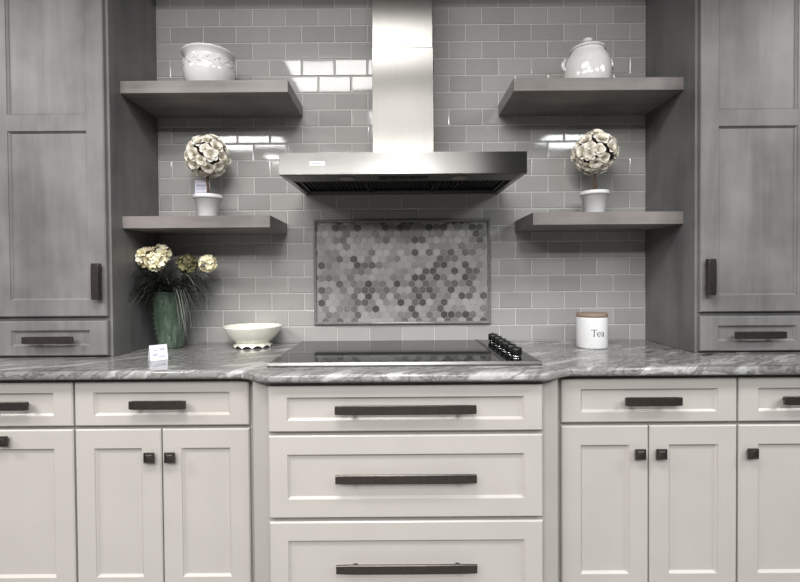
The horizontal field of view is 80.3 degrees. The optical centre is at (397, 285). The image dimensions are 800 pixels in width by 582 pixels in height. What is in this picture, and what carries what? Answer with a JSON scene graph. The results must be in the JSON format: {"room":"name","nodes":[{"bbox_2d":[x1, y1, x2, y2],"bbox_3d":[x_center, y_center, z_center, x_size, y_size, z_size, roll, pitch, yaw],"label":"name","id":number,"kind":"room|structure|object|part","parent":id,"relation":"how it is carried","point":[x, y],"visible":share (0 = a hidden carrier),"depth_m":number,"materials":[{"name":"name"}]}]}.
{"room":"store","nodes":[
{"label":"store","id":0,"kind":"room"},
{"bbox_2d":[156,0,645,342],"bbox_3d":[0.020,-0.317,2.324,10.000,3.000,0.120,0,1,0],"label":"wall","id":1,"kind":"structure","parent":0,"point":[540,281],"depth_m":2.26,"materials":[{"name":"tile"}]},
{"bbox_2d":[122,215,286,234],"bbox_3d":[-0.834,-0.265,2.112,0.611,0.050,0.304,0,1,0],"label":"floating shelf","id":2,"kind":"object","parent":1,"relation":"attached to","point":[228,224],"visible":1,"depth_m":1.96,"materials":[{"name":"grey wood"}]},
{"bbox_2d":[184,134,230,215],"bbox_3d":[-0.849,-0.479,2.112,0.194,0.377,0.197,0,1,0],"label":"topiary","id":3,"kind":"object","parent":2,"relation":"on","point":[207,156],"visible":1,"depth_m":2.06,"materials":[{"name":"beige plant"}]},
{"bbox_2d":[195,180,209,192],"bbox_3d":[-0.884,-0.436,2.144,0.068,0.080,0.003,0,1,0],"label":"price card","id":4,"kind":"object","parent":3,"relation":"in","point":[200,185],"visible":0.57,"depth_m":2.14,"materials":[{"name":"white paper"}]},
{"bbox_2d":[193,193,222,215],"bbox_3d":[-0.847,-0.346,2.114,0.126,0.110,0.126,0,1,0],"label":"pot","id":5,"kind":"object","parent":2,"relation":"on","point":[207,204],"depth_m":2.07,"materials":[{"name":"white ceramic"}]},
{"bbox_2d":[120,80,302,117],"bbox_3d":[-0.798,-0.821,2.104,0.691,0.051,0.304,0,1,0],"label":"floating shelf","id":6,"kind":"object","parent":1,"relation":"attached to","point":[187,98],"visible":1,"depth_m":2.02,"materials":[{"name":"grey wood"}]},
{"bbox_2d":[180,42,235,80],"bbox_3d":[-0.835,-0.932,2.095,0.228,0.170,0.228,0,1,0],"label":"ceramic pot","id":7,"kind":"object","parent":6,"relation":"on","point":[201,61],"visible":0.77,"depth_m":2.01,"materials":[{"name":"white ceramic"}]},
{"bbox_2d":[313,219,490,324],"bbox_3d":[0.020,-0.064,2.259,0.842,0.500,0.016,0,1,0],"label":"mosaic panel","id":8,"kind":"object","parent":1,"relation":"attached to","point":[380,271],"visible":1,"depth_m":2.26,"materials":[{"name":"tile"}]},
{"bbox_2d":[279,0,526,194],"bbox_3d":[0.014,-1.111,1.995,0.917,1.400,0.511,0,1,0],"label":"range hood","id":9,"kind":"object","parent":1,"relation":"attached to","point":[403,160],"visible":1,"depth_m":1.97,"materials":[{"name":"metal"}]},
{"bbox_2d":[337,176,355,180],"bbox_3d":[-0.196,-0.409,1.816,0.072,0.004,0.072,0,1,0],"label":"lamp","id":10,"kind":"object","parent":9,"relation":"on","point":[339,178],"depth_m":1.80,"materials":[{"name":"metal"}]},
{"bbox_3d":[0.019,-0.414,1.820,0.877,0.004,0.113,0,1,0],"label":"underside panel","id":11,"kind":"part","parent":9,"relation":"part of","materials":[{"name":"metal"}]},
{"bbox_3d":[0.019,-0.410,1.813,0.190,0.004,0.050,0,1,0],"label":"control panel","id":12,"kind":"part","parent":9,"relation":"part of","materials":[{"name":"black plastic"}]},
{"bbox_2d":[450,175,468,179],"bbox_3d":[0.234,-0.412,1.815,0.072,0.004,0.072,0,1,0],"label":"lamp","id":13,"kind":"object","parent":9,"relation":"on","point":[452,177],"depth_m":1.80,"materials":[{"name":"metal"}]},
{"bbox_2d":[498,77,683,115],"bbox_3d":[0.827,-0.832,2.103,0.699,0.052,0.304,0,1,0],"label":"floating shelf","id":14,"kind":"object","parent":1,"relation":"attached to","point":[615,95],"visible":1,"depth_m":2.01,"materials":[{"name":"grey wood"}]},
{"bbox_2d":[561,37,613,77],"bbox_3d":[0.841,-0.976,2.103,0.202,0.235,0.201,0,1,32],"label":"lidded jar","id":15,"kind":"object","parent":14,"relation":"on","point":[590,58],"visible":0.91,"depth_m":2.03,"materials":[{"name":"white ceramic"}]},
{"bbox_3d":[0.840,-1.064,2.102,0.155,0.058,0.155,0,1,0],"label":"lid","id":16,"kind":"part","parent":15,"relation":"part of","materials":[{"name":"white ceramic"}]},
{"bbox_2d":[515,211,682,231],"bbox_3d":[0.869,-0.281,2.111,0.622,0.052,0.304,0,1,0],"label":"floating shelf","id":17,"kind":"object","parent":1,"relation":"attached to","point":[535,221],"visible":1,"depth_m":1.96,"materials":[{"name":"grey wood"}]},
{"bbox_2d":[571,129,618,211],"bbox_3d":[0.874,-0.499,2.112,0.202,0.385,0.197,0,1,0],"label":"topiary","id":18,"kind":"object","parent":17,"relation":"on","point":[592,153],"visible":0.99,"depth_m":2.06,"materials":[{"name":"beige plant"}]},
{"bbox_2d":[580,189,609,211],"bbox_3d":[0.876,-0.362,2.113,0.126,0.110,0.126,0,1,0],"label":"pot","id":19,"kind":"object","parent":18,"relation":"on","point":[595,200],"depth_m":2.07,"materials":[{"name":"white ceramic"}]},
{"bbox_3d":[0.029,1.281,-1.351,10.000,0.080,7.520,0,1,0],"label":"floor","id":20,"kind":"structure","parent":0,"visible":0},
{"bbox_2d":[0,380,77,581],"bbox_3d":[-1.349,0.759,1.942,0.460,0.882,0.670,0,1,0],"label":"base cabinet","id":21,"kind":"object","parent":20,"relation":"on","point":[39,536],"visible":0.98,"depth_m":1.65,"materials":[{"name":"beige paint"}]},
{"bbox_3d":[-1.351,0.533,1.626,0.036,0.036,0.024,0,1,0],"label":"knob","id":22,"kind":"part","parent":21,"relation":"part of","materials":[{"name":"brown metal"}]},
{"bbox_3d":[-1.350,0.409,1.619,0.191,0.030,0.036,0,1,0],"label":"handle","id":23,"kind":"part","parent":21,"relation":"part of","materials":[{"name":"brown metal"}]},
{"bbox_3d":[-1.350,0.412,1.646,0.454,0.152,0.020,0,1,0],"label":"drawer","id":24,"kind":"part","parent":21,"relation":"part of","materials":[{"name":"beige paint"}]},
{"bbox_2d":[75,379,254,581],"bbox_3d":[-0.802,0.755,1.941,0.630,0.882,0.670,0,1,0],"label":"base cabinet","id":25,"kind":"object","parent":20,"relation":"on","point":[165,467],"visible":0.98,"depth_m":1.64,"materials":[{"name":"beige paint"}]},
{"bbox_3d":[-0.965,0.786,1.651,0.296,0.580,0.020,0,1,0],"label":"door","id":26,"kind":"part","parent":25,"relation":"part of","materials":[{"name":"beige paint"}]},
{"bbox_3d":[-0.851,0.590,1.627,0.036,0.036,0.024,0,1,0],"label":"knob","id":27,"kind":"part","parent":25,"relation":"part of","materials":[{"name":"brown metal"}]},
{"bbox_3d":[-0.815,0.406,1.618,0.191,0.030,0.036,0,1,0],"label":"handle","id":28,"kind":"part","parent":25,"relation":"part of","materials":[{"name":"brown metal"}]},
{"bbox_3d":[-0.815,0.408,1.645,0.602,0.152,0.020,0,1,0],"label":"drawer","id":29,"kind":"part","parent":25,"relation":"part of","materials":[{"name":"beige paint"}]},
{"bbox_3d":[-0.780,0.589,1.627,0.036,0.036,0.024,0,1,0],"label":"knob","id":30,"kind":"part","parent":25,"relation":"part of","materials":[{"name":"brown metal"}]},
{"bbox_3d":[-0.662,0.784,1.651,0.301,0.580,0.020,0,1,0],"label":"door","id":31,"kind":"part","parent":25,"relation":"part of","materials":[{"name":"beige paint"}]},
{"bbox_2d":[253,379,557,581],"bbox_3d":[0.027,0.749,1.901,1.012,0.882,0.749,0,1,0],"label":"base cabinet","id":32,"kind":"object","parent":20,"relation":"on","point":[354,481],"visible":1,"depth_m":1.56,"materials":[{"name":"beige paint"}]},
{"bbox_2d":[0,340,799,382],"bbox_3d":[0.024,0.291,1.896,3.280,0.031,0.749,0,1,0],"label":"countertop","id":33,"kind":"structure","parent":32,"relation":"on","point":[559,359],"depth_m":1.64,"materials":[{"name":"grey stone"}]},
{"bbox_2d":[0,0,159,356],"bbox_3d":[-1.382,-0.574,2.044,0.480,1.716,0.431,0,1,0],"label":"tall cabinet","id":34,"kind":"object","parent":33,"relation":"on","point":[78,156],"visible":0.99,"depth_m":1.88,"materials":[{"name":"grey wood"}]},
{"bbox_3d":[-1.365,0.214,1.859,0.197,0.029,0.036,0,1,0],"label":"handle","id":35,"kind":"part","parent":34,"relation":"part of","materials":[{"name":"brown metal"}]},
{"bbox_3d":[-1.374,0.210,1.885,0.448,0.138,0.020,0,1,0],"label":"drawer","id":36,"kind":"part","parent":34,"relation":"part of","materials":[{"name":"grey wood"}]},
{"bbox_3d":[-1.380,-0.638,1.872,0.448,1.524,0.020,0,1,0],"label":"door","id":37,"kind":"part","parent":34,"relation":"part of","materials":[{"name":"grey wood"}]},
{"bbox_3d":[-1.177,-0.015,1.855,0.030,0.141,0.036,0,1,0],"label":"handle","id":38,"kind":"part","parent":34,"relation":"part of","materials":[{"name":"brown metal"}]},
{"bbox_2d":[148,344,167,360],"bbox_3d":[-0.914,0.255,1.806,0.062,0.058,0.034,-1,1,-42],"label":"price card","id":39,"kind":"object","parent":33,"relation":"on","point":[156,352],"visible":1,"depth_m":1.80,"materials":[{"name":"white paper"}]},
{"bbox_2d":[152,291,188,348],"bbox_3d":[-1.021,0.153,2.130,0.148,0.253,0.151,0,1,0],"label":"vase","id":40,"kind":"object","parent":33,"relation":"on","point":[166,324],"visible":0.91,"depth_m":2.08,"materials":[{"name":"green ceramic"}]},
{"bbox_2d":[135,247,156,285],"bbox_3d":[-1.097,-0.015,2.083,0.114,0.314,0.096,0,1,0],"label":"flower","id":41,"kind":"object","parent":40,"relation":"in","point":[141,253],"visible":0.66,"depth_m":2.05,"materials":[{"name":"beige plant"}]},
{"bbox_2d":[129,269,172,311],"bbox_3d":[-1.063,0.026,2.119,0.142,0.197,0.291,0,1,0],"label":"fern spray","id":42,"kind":"object","parent":40,"relation":"in","point":[147,271],"visible":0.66,"depth_m":2.06,"materials":[{"name":"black plant"}]},
{"bbox_2d":[144,252,167,291],"bbox_3d":[-1.046,-0.002,2.054,0.090,0.287,0.088,-1,1,-21],"label":"flower","id":43,"kind":"object","parent":40,"relation":"in","point":[153,259],"visible":0.98,"depth_m":2.03,"materials":[{"name":"beige plant"}]},
{"bbox_2d":[149,244,172,278],"bbox_3d":[-1.047,-0.022,2.105,0.094,0.327,0.090,0,1,0],"label":"flower","id":44,"kind":"object","parent":40,"relation":"in","point":[163,248],"visible":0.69,"depth_m":2.09,"materials":[{"name":"beige plant"}]},
{"bbox_2d":[129,271,216,308],"bbox_3d":[-0.979,0.019,2.076,0.374,0.168,0.244,-1,1,-40],"label":"fern spray","id":45,"kind":"object","parent":40,"relation":"in","point":[190,276],"visible":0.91,"depth_m":2.07,"materials":[{"name":"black plant"}]},
{"bbox_2d":[175,254,197,282],"bbox_3d":[-0.941,-0.001,2.121,0.097,0.282,0.097,-1,1,-31],"label":"flower","id":46,"kind":"object","parent":40,"relation":"in","point":[186,263],"visible":0.91,"depth_m":2.10,"materials":[{"name":"green plant"}]},
{"bbox_2d":[167,269,212,346],"bbox_3d":[-0.927,0.088,2.045,0.245,0.356,0.162,0,1,0],"label":"grass spray","id":47,"kind":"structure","parent":40,"relation":"in","point":[178,282],"depth_m":2.07,"materials":[{"name":"green plant"}]},
{"bbox_2d":[185,254,216,298],"bbox_3d":[-0.898,0.000,2.104,0.193,0.280,0.084,0,1,0],"label":"flower","id":48,"kind":"object","parent":40,"relation":"in","point":[210,265],"visible":0.98,"depth_m":2.09,"materials":[{"name":"beige plant"}]},
{"bbox_2d":[222,323,281,348],"bbox_3d":[-0.657,0.229,2.148,0.262,0.097,0.262,0,1,0],"label":"footed bowl","id":49,"kind":"object","parent":33,"relation":"on","point":[251,335],"visible":1,"depth_m":2.07,"materials":[{"name":"beige ceramic"}]},
{"bbox_2d":[267,333,541,366],"bbox_3d":[0.024,0.249,1.926,0.949,0.052,0.581,0,1,0],"label":"cooktop","id":50,"kind":"object","parent":33,"relation":"in","point":[494,351],"visible":1,"depth_m":1.80,"materials":[{"name":"glass"}]},
{"bbox_3d":[0.025,0.262,1.932,0.935,0.003,0.564,0,1,0],"label":"glass","id":51,"kind":"part","parent":50,"relation":"part of","materials":[{"name":"black glass"}]},
{"bbox_3d":[0.432,0.235,2.155,0.044,0.038,0.044,0,1,0],"label":"knob","id":52,"kind":"part","parent":50,"relation":"part of","materials":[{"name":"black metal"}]},
{"bbox_3d":[0.432,0.236,2.071,0.044,0.038,0.044,0,1,0],"label":"knob","id":53,"kind":"part","parent":50,"relation":"part of","materials":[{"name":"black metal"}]},
{"bbox_3d":[0.432,0.238,1.988,0.044,0.038,0.044,0,1,0],"label":"knob","id":54,"kind":"part","parent":50,"relation":"part of","materials":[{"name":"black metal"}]},
{"bbox_3d":[0.432,0.239,1.904,0.044,0.038,0.044,0,1,0],"label":"knob","id":55,"kind":"part","parent":50,"relation":"part of","materials":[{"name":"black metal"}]},
{"bbox_3d":[0.432,0.240,1.821,0.044,0.038,0.044,0,1,0],"label":"knob","id":56,"kind":"part","parent":50,"relation":"part of","materials":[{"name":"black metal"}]},
{"bbox_3d":[0.432,0.242,1.737,0.044,0.038,0.044,0,1,0],"label":"knob","id":57,"kind":"part","parent":50,"relation":"part of","materials":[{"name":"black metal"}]},
{"bbox_2d":[576,312,607,348],"bbox_3d":[0.838,0.193,2.050,0.129,0.150,0.129,0,1,0],"label":"tea canister","id":58,"kind":"object","parent":33,"relation":"on","point":[591,327],"visible":1,"depth_m":2.00,"materials":[{"name":"white ceramic"}]},
{"bbox_3d":[0.837,0.126,2.049,0.129,0.018,0.129,0,1,0],"label":"lid","id":59,"kind":"part","parent":58,"relation":"part of","materials":[{"name":"brown wood"}]},
{"bbox_2d":[645,0,799,351],"bbox_3d":[1.418,-0.595,2.042,0.480,1.716,0.431,0,1,0],"label":"tall cabinet","id":60,"kind":"object","parent":33,"relation":"on","point":[723,152],"visible":1,"depth_m":1.88,"materials":[{"name":"grey wood"}]},
{"bbox_3d":[1.221,-0.033,1.853,0.030,0.141,0.036,0,1,0],"label":"handle","id":61,"kind":"part","parent":60,"relation":"part of","materials":[{"name":"brown metal"}]},
{"bbox_3d":[1.421,0.190,1.884,0.448,0.138,0.020,0,1,0],"label":"drawer","id":62,"kind":"part","parent":60,"relation":"part of","materials":[{"name":"grey wood"}]},
{"bbox_3d":[1.415,-0.658,1.870,0.448,1.524,0.020,0,1,0],"label":"door","id":63,"kind":"part","parent":60,"relation":"part of","materials":[{"name":"grey wood"}]},
{"bbox_3d":[1.412,0.194,1.857,0.197,0.029,0.036,0,1,0],"label":"handle","id":64,"kind":"part","parent":60,"relation":"part of","materials":[{"name":"brown metal"}]},
{"bbox_3d":[0.025,0.404,1.566,0.902,0.151,0.020,0,1,0],"label":"drawer","id":65,"kind":"part","parent":32,"relation":"part of","materials":[{"name":"beige paint"}]},
{"bbox_3d":[0.026,0.628,1.569,0.902,0.273,0.020,0,1,0],"label":"drawer","id":66,"kind":"part","parent":32,"relation":"part of","materials":[{"name":"beige paint"}]},
{"bbox_3d":[0.026,0.625,1.542,0.456,0.030,0.036,0,1,0],"label":"handle","id":67,"kind":"part","parent":32,"relation":"part of","materials":[{"name":"brown metal"}]},
{"bbox_3d":[0.025,0.401,1.539,0.456,0.030,0.036,0,1,0],"label":"handle","id":68,"kind":"part","parent":32,"relation":"part of","materials":[{"name":"brown metal"}]},
{"bbox_3d":[0.028,0.921,1.574,0.902,0.288,0.020,0,1,0],"label":"drawer","id":69,"kind":"part","parent":32,"relation":"part of","materials":[{"name":"beige paint"}]},
{"bbox_3d":[0.028,0.918,1.547,0.456,0.030,0.036,0,1,0],"label":"handle","id":70,"kind":"part","parent":32,"relation":"part of","materials":[{"name":"brown metal"}]},
{"bbox_2d":[557,375,736,581],"bbox_3d":[0.858,0.743,1.940,0.634,0.882,0.670,0,1,0],"label":"base cabinet","id":71,"kind":"object","parent":20,"relation":"on","point":[647,464],"visible":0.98,"depth_m":1.64,"materials":[{"name":"beige paint"}]},
{"bbox_3d":[0.716,0.774,1.650,0.300,0.580,0.020,0,1,0],"label":"door","id":72,"kind":"part","parent":71,"relation":"part of","materials":[{"name":"beige paint"}]},
{"bbox_3d":[0.829,0.577,1.626,0.036,0.036,0.024,0,1,0],"label":"knob","id":73,"kind":"part","parent":71,"relation":"part of","materials":[{"name":"brown metal"}]},
{"bbox_3d":[0.866,0.396,1.644,0.606,0.152,0.020,0,1,0],"label":"drawer","id":74,"kind":"part","parent":71,"relation":"part of","materials":[{"name":"beige paint"}]},
{"bbox_3d":[0.866,0.393,1.617,0.191,0.030,0.036,0,1,0],"label":"handle","id":75,"kind":"part","parent":71,"relation":"part of","materials":[{"name":"brown metal"}]},
{"bbox_3d":[0.901,0.577,1.626,0.036,0.036,0.024,0,1,0],"label":"knob","id":76,"kind":"part","parent":71,"relation":"part of","materials":[{"name":"brown metal"}]},
{"bbox_3d":[1.021,0.772,1.650,0.302,0.580,0.020,0,1,0],"label":"door","id":77,"kind":"part","parent":71,"relation":"part of","materials":[{"name":"beige paint"}]},
{"bbox_2d":[734,375,799,581],"bbox_3d":[1.407,0.739,1.940,0.461,0.882,0.670,0,1,0],"label":"base cabinet","id":78,"kind":"object","parent":20,"relation":"on","point":[767,422],"visible":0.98,"depth_m":1.64,"materials":[{"name":"beige paint"}]},
{"bbox_3d":[1.213,0.575,1.625,0.036,0.036,0.024,0,1,0],"label":"knob","id":79,"kind":"part","parent":78,"relation":"part of","materials":[{"name":"brown metal"}]},
{"bbox_3d":[1.403,0.392,1.644,0.454,0.152,0.020,0,1,0],"label":"drawer","id":80,"kind":"part","parent":78,"relation":"part of","materials":[{"name":"beige paint"}]},
{"bbox_3d":[1.403,0.389,1.617,0.191,0.030,0.036,0,1,0],"label":"handle","id":81,"kind":"part","parent":78,"relation":"part of","materials":[{"name":"brown metal"}]}
]}

